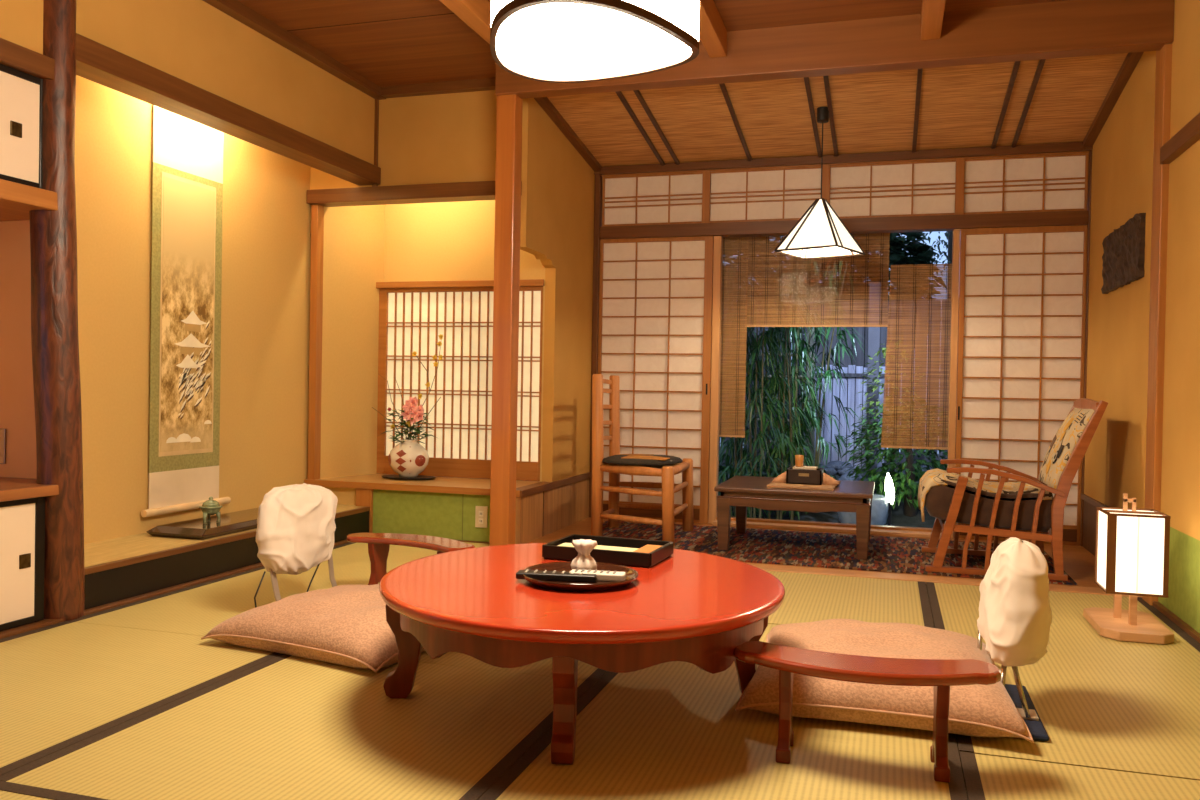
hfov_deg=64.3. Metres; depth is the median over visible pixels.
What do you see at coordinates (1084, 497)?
rail
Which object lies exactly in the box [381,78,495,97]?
trim
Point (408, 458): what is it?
flower vase
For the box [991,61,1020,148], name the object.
batten
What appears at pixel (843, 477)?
rock
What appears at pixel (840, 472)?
rock
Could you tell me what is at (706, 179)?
upright
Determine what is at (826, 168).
upright
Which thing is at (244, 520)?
display board
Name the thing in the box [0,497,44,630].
base cabinet
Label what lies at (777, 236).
shrub
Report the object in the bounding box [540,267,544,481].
wall niche
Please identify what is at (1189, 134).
rail
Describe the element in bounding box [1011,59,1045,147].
batten
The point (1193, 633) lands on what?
baseboard
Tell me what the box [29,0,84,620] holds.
pillar
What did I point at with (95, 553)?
floor
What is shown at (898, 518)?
ground
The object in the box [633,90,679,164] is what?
batten
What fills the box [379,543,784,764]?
table
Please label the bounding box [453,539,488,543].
baseboard
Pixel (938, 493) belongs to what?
seat cushion
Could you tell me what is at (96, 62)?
beam
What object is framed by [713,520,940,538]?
sill
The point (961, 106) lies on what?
ceiling
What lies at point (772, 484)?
runner
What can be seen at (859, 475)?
rock
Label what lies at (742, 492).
coffee table
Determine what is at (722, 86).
batten
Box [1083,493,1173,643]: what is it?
floor lamp
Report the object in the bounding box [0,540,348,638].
sill
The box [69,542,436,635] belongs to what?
mat
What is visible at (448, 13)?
trim
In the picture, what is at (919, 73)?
batten
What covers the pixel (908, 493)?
evergreen shrub
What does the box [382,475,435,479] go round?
board
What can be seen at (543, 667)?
mat
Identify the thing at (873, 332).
fence post
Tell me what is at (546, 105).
batten
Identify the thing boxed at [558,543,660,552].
booklet
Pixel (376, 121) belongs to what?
strip
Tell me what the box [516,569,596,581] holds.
remote control
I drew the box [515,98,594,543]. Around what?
wall
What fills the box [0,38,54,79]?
rail
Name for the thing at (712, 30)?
rafter
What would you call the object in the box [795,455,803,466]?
cup
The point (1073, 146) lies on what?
trim
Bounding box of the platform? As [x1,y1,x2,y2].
[84,511,368,609]
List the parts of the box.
name plate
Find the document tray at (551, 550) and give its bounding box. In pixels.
[542,534,673,567]
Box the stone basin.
[837,494,888,524]
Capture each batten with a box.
[534,97,601,170]
[616,91,664,165]
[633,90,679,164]
[719,83,751,160]
[804,77,821,157]
[823,76,837,156]
[912,68,922,152]
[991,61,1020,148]
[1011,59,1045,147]
[1083,52,1143,146]
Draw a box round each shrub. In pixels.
[722,236,792,334]
[784,232,945,369]
[841,401,955,516]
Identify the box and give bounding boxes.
[786,466,823,484]
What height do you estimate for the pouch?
0.088 m
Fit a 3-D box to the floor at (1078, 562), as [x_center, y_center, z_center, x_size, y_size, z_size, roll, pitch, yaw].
[0.727,0.821,5.349,3.810,0.050,1.550,1,1,17]
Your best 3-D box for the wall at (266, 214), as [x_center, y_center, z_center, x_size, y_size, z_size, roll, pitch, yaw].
[-1.991,-0.494,4.614,0.100,2.500,2.114,1,1,17]
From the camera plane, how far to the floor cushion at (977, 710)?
2.43 m
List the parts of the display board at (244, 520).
leg, incense burner, lid, leg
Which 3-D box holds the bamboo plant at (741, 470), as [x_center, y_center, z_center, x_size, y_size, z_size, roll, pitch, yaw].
[1.024,0.135,6.747,0.745,1.790,0.613,1,1,30]
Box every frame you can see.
[708,236,722,523]
[947,229,959,537]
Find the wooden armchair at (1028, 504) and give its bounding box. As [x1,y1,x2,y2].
[918,398,1107,580]
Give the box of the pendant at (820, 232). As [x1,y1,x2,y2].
[775,107,864,259]
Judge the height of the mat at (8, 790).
0.052 m
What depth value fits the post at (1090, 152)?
5.41 m
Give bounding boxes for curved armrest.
[346,533,474,584]
[734,641,1000,782]
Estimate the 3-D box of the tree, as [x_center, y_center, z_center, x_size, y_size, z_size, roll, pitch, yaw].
[3.428,-1.048,9.504,2.754,3.288,1.291,1,1,17]
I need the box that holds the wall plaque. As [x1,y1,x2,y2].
[1101,213,1145,293]
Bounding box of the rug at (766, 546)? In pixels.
[602,520,1076,584]
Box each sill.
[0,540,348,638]
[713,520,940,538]
[747,563,1141,596]
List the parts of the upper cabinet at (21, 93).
finger pull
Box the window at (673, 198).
[602,172,702,226]
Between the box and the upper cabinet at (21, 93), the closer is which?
the upper cabinet at (21, 93)
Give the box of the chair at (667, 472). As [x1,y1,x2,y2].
[591,374,693,546]
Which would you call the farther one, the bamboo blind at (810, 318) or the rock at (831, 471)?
the rock at (831, 471)
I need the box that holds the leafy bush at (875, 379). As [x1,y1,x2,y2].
[856,340,923,475]
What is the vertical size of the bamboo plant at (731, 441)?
1.911 m
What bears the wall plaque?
attached to the wall at (1122, 152)
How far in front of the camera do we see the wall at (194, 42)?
4.12 m
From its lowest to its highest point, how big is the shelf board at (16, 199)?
0.063 m
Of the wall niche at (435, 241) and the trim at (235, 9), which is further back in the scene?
the wall niche at (435, 241)
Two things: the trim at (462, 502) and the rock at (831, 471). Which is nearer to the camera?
the trim at (462, 502)
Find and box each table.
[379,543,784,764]
[714,476,874,559]
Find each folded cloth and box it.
[772,472,785,482]
[822,472,839,484]
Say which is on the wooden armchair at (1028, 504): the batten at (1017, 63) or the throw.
the throw
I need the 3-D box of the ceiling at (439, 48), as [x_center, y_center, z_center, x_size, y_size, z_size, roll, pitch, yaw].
[-0.277,-1.719,1.900,4.100,0.100,6.100,1,1,17]
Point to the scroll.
(184, 417)
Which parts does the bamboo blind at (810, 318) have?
rod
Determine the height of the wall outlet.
0.116 m
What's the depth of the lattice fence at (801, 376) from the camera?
7.89 m
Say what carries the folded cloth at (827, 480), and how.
on the runner at (772, 484)
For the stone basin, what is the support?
on the ground
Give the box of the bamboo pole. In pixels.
[805,327,814,465]
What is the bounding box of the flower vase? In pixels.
[388,439,428,476]
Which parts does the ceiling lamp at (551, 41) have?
lamp shade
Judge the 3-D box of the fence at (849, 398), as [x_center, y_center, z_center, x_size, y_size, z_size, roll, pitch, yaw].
[1.819,-0.104,8.095,3.594,1.470,0.090,1,1,17]
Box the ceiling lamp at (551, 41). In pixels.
[490,0,699,82]
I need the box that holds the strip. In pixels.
[372,99,378,186]
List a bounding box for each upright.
[702,170,710,222]
[822,164,830,203]
[955,158,964,214]
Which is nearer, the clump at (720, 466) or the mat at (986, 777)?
the mat at (986, 777)
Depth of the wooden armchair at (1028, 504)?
4.49 m
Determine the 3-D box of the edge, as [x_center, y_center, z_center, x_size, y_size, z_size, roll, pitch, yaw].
[-1.059,0.485,5.277,1.320,0.035,0.007,1,1,17]
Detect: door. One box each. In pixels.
[598,236,713,523]
[953,225,1087,545]
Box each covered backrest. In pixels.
[254,483,337,607]
[977,537,1052,740]
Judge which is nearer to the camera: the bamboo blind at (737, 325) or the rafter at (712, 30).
the rafter at (712, 30)
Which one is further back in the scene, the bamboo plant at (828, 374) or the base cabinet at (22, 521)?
the bamboo plant at (828, 374)
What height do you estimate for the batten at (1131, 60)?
0.241 m
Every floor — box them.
[84,504,362,566]
[464,517,1099,587]
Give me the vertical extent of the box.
0.088 m
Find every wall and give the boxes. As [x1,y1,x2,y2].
[0,0,374,164]
[0,220,36,478]
[75,75,310,543]
[310,90,496,189]
[322,486,489,541]
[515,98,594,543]
[1083,0,1199,632]
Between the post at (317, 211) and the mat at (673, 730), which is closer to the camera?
the mat at (673, 730)
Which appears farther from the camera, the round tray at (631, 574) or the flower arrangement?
the flower arrangement
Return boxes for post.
[307,204,323,479]
[356,488,372,532]
[489,94,522,545]
[589,174,601,516]
[865,284,880,470]
[1080,150,1091,546]
[1142,44,1171,605]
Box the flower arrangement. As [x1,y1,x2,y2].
[372,334,442,443]
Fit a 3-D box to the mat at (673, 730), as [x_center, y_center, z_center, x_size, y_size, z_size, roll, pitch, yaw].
[0.424,0.850,2.525,0.966,0.052,1.957,1,1,17]
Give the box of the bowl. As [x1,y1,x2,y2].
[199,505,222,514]
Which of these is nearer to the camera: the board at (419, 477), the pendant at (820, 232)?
the pendant at (820, 232)
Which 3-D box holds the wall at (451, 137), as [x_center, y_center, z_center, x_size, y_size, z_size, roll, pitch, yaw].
[-1.042,-1.508,5.324,1.263,0.655,0.070,1,1,17]
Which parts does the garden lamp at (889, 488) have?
lamp shade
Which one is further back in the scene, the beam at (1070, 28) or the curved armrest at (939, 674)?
the beam at (1070, 28)
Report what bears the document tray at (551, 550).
on the table at (695, 608)
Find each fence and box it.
[719,300,958,468]
[747,343,805,469]
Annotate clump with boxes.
[718,451,776,518]
[752,460,836,520]
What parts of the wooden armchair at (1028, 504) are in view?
rail, leg, leg, arm, rail, arm, post, post, rail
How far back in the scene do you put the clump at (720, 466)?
6.95 m
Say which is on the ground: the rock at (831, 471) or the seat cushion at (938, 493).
the rock at (831, 471)
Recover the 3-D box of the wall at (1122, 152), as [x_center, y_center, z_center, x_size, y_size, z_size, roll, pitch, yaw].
[1.777,-0.418,1.977,0.100,2.650,7.420,1,1,17]
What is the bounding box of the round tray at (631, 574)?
[522,561,638,590]
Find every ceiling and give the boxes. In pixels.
[237,0,1067,86]
[495,53,1127,166]
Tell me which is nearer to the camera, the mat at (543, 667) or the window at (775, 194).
the mat at (543, 667)
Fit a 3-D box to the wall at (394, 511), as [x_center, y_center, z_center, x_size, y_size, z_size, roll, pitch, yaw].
[-1.022,0.628,5.323,1.270,0.275,0.050,1,1,17]
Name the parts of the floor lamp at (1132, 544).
corner post, corner post, handle, lamp shade, shade frame, shade frame, corner post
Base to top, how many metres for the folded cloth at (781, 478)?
0.063 m
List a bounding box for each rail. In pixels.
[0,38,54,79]
[1080,493,1108,506]
[1160,112,1199,163]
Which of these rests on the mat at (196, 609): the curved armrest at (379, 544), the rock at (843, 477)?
the curved armrest at (379, 544)
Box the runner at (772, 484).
[767,481,839,489]
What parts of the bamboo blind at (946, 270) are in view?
rod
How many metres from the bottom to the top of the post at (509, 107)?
2.490 m
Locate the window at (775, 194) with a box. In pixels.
[710,166,820,222]
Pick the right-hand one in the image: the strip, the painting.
the strip
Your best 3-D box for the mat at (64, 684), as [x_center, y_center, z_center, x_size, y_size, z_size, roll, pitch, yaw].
[-1.693,0.815,2.298,0.943,0.052,1.908,1,1,17]
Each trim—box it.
[84,507,369,574]
[203,0,385,99]
[287,13,453,30]
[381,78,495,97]
[462,502,462,539]
[543,492,543,523]
[594,142,1092,174]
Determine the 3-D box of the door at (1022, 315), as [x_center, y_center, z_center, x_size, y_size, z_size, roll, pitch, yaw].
[2.434,-0.088,5.546,0.677,1.825,0.032,1,1,17]
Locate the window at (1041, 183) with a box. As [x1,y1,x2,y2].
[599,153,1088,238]
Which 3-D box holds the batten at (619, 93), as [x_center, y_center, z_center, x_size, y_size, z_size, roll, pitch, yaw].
[0.195,-1.596,5.404,0.022,0.226,1.560,1,1,17]
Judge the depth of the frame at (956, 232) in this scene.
5.64 m
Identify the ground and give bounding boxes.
[718,452,953,535]
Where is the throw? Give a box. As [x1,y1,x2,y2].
[918,468,1051,521]
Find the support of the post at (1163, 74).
attached to the wall at (1122, 152)
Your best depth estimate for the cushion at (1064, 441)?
4.53 m
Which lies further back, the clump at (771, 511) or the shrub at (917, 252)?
the shrub at (917, 252)
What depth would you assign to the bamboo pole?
7.71 m
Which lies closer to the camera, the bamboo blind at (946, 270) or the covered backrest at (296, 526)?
the covered backrest at (296, 526)
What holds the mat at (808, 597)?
on the floor
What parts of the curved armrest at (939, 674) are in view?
leg, arm, leg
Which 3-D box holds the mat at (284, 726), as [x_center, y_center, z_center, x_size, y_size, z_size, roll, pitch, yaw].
[-0.647,0.833,2.392,1.003,0.052,1.083,1,1,17]
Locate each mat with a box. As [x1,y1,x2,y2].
[0,621,281,774]
[0,654,596,799]
[0,781,107,799]
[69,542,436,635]
[419,651,606,680]
[478,624,967,799]
[766,571,933,627]
[926,582,1199,780]
[959,751,1199,799]
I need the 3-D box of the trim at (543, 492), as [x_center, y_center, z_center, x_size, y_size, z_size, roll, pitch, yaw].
[-0.323,0.647,5.434,0.003,0.258,0.006,1,1,17]
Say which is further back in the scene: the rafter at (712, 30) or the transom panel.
the transom panel
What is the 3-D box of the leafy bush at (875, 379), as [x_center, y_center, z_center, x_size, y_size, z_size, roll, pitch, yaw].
[2.267,0.117,7.471,0.531,1.173,0.486,1,1,17]
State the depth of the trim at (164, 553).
3.91 m
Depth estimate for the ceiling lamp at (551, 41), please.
2.45 m
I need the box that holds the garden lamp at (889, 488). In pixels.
[885,473,894,525]
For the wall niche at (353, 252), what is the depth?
5.71 m
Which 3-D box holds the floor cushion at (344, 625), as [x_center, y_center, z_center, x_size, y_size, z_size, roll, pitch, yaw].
[-0.807,0.723,3.226,0.716,0.142,0.706,1,1,27]
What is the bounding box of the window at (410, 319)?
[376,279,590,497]
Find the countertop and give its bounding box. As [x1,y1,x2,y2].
[316,473,539,488]
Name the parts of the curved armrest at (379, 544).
leg, arm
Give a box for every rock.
[820,465,835,476]
[827,460,841,470]
[836,461,853,469]
[837,468,854,475]
[838,473,856,480]
[846,472,861,480]
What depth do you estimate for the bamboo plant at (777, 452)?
6.88 m
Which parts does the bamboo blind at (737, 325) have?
rod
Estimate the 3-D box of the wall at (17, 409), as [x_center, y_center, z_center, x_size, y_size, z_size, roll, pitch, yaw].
[-2.213,-0.434,3.555,0.590,2.400,0.040,1,1,17]
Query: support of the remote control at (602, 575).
on the round tray at (631, 574)
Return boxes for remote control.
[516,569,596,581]
[569,569,625,581]
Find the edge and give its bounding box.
[304,479,519,496]
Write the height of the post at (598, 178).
2.288 m
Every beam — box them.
[75,33,380,185]
[306,181,521,206]
[495,0,1174,98]
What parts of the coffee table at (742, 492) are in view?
leg, leg, moulding, leg, leg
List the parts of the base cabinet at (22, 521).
finger pull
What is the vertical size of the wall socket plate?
0.130 m
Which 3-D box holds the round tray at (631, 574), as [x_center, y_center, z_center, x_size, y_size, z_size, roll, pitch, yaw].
[-0.054,0.474,2.569,0.316,0.024,0.316,1,1,17]
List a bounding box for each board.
[0,179,57,220]
[147,497,258,539]
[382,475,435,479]
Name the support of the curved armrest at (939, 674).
on the mat at (673, 730)
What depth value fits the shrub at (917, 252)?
8.29 m
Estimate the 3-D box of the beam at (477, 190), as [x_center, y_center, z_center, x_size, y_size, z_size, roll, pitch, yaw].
[-1.033,-1.144,5.306,1.295,0.078,0.125,1,1,17]
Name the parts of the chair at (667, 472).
post, post, seat rail, woven seat, leg, seat rail, leg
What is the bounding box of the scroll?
[141,105,230,516]
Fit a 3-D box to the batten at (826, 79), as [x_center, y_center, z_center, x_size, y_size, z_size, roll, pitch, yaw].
[1.225,-1.574,5.093,0.022,0.226,1.560,1,1,17]
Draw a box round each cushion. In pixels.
[201,584,424,672]
[602,454,682,465]
[735,619,1033,742]
[924,479,1053,531]
[1038,408,1093,488]
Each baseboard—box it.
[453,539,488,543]
[1153,601,1199,642]
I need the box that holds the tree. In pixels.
[889,231,952,294]
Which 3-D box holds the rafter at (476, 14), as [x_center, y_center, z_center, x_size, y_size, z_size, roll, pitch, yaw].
[-1.141,-1.628,1.984,0.080,0.115,5.560,1,1,17]
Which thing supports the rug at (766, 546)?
on the floor at (1078, 562)
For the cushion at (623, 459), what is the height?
0.047 m
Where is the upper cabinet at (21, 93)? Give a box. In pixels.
[0,64,42,188]
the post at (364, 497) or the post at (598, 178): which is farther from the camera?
the post at (598, 178)
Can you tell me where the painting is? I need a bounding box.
[158,171,215,456]
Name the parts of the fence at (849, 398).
rail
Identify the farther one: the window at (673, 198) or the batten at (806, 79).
the window at (673, 198)
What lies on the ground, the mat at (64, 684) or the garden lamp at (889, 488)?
the garden lamp at (889, 488)
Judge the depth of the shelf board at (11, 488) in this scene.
3.23 m
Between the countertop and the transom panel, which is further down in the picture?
the countertop
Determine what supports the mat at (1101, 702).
on the floor
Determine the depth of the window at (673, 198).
6.18 m
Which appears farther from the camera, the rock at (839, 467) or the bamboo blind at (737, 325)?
the rock at (839, 467)
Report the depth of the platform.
3.92 m
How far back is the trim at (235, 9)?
4.53 m
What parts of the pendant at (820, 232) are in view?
lamp shade, frame, cord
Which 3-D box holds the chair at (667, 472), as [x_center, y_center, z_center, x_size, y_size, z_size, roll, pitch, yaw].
[0.233,0.318,5.479,0.551,0.922,0.686,1,1,17]
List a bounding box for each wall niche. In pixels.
[320,205,384,478]
[384,200,543,281]
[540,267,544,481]
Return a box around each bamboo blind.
[719,237,748,437]
[745,233,889,326]
[881,263,951,449]
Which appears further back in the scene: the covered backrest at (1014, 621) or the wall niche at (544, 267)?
the wall niche at (544, 267)
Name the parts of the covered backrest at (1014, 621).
tube leg, tube leg, backrest, tube leg, tube leg, hinge plate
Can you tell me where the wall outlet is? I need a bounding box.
[475,506,487,527]
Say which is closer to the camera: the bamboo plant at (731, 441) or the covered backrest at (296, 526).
the covered backrest at (296, 526)
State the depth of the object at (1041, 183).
5.58 m
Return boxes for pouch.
[571,539,597,569]
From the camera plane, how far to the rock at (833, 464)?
7.79 m
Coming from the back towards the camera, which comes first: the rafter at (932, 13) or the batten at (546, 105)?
the batten at (546, 105)
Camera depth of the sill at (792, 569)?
4.40 m
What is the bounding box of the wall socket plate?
[0,429,5,463]
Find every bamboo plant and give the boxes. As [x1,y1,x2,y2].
[718,296,794,517]
[719,267,768,516]
[736,280,824,519]
[764,260,863,473]
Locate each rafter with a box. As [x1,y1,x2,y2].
[440,0,490,43]
[699,0,726,57]
[921,0,945,39]

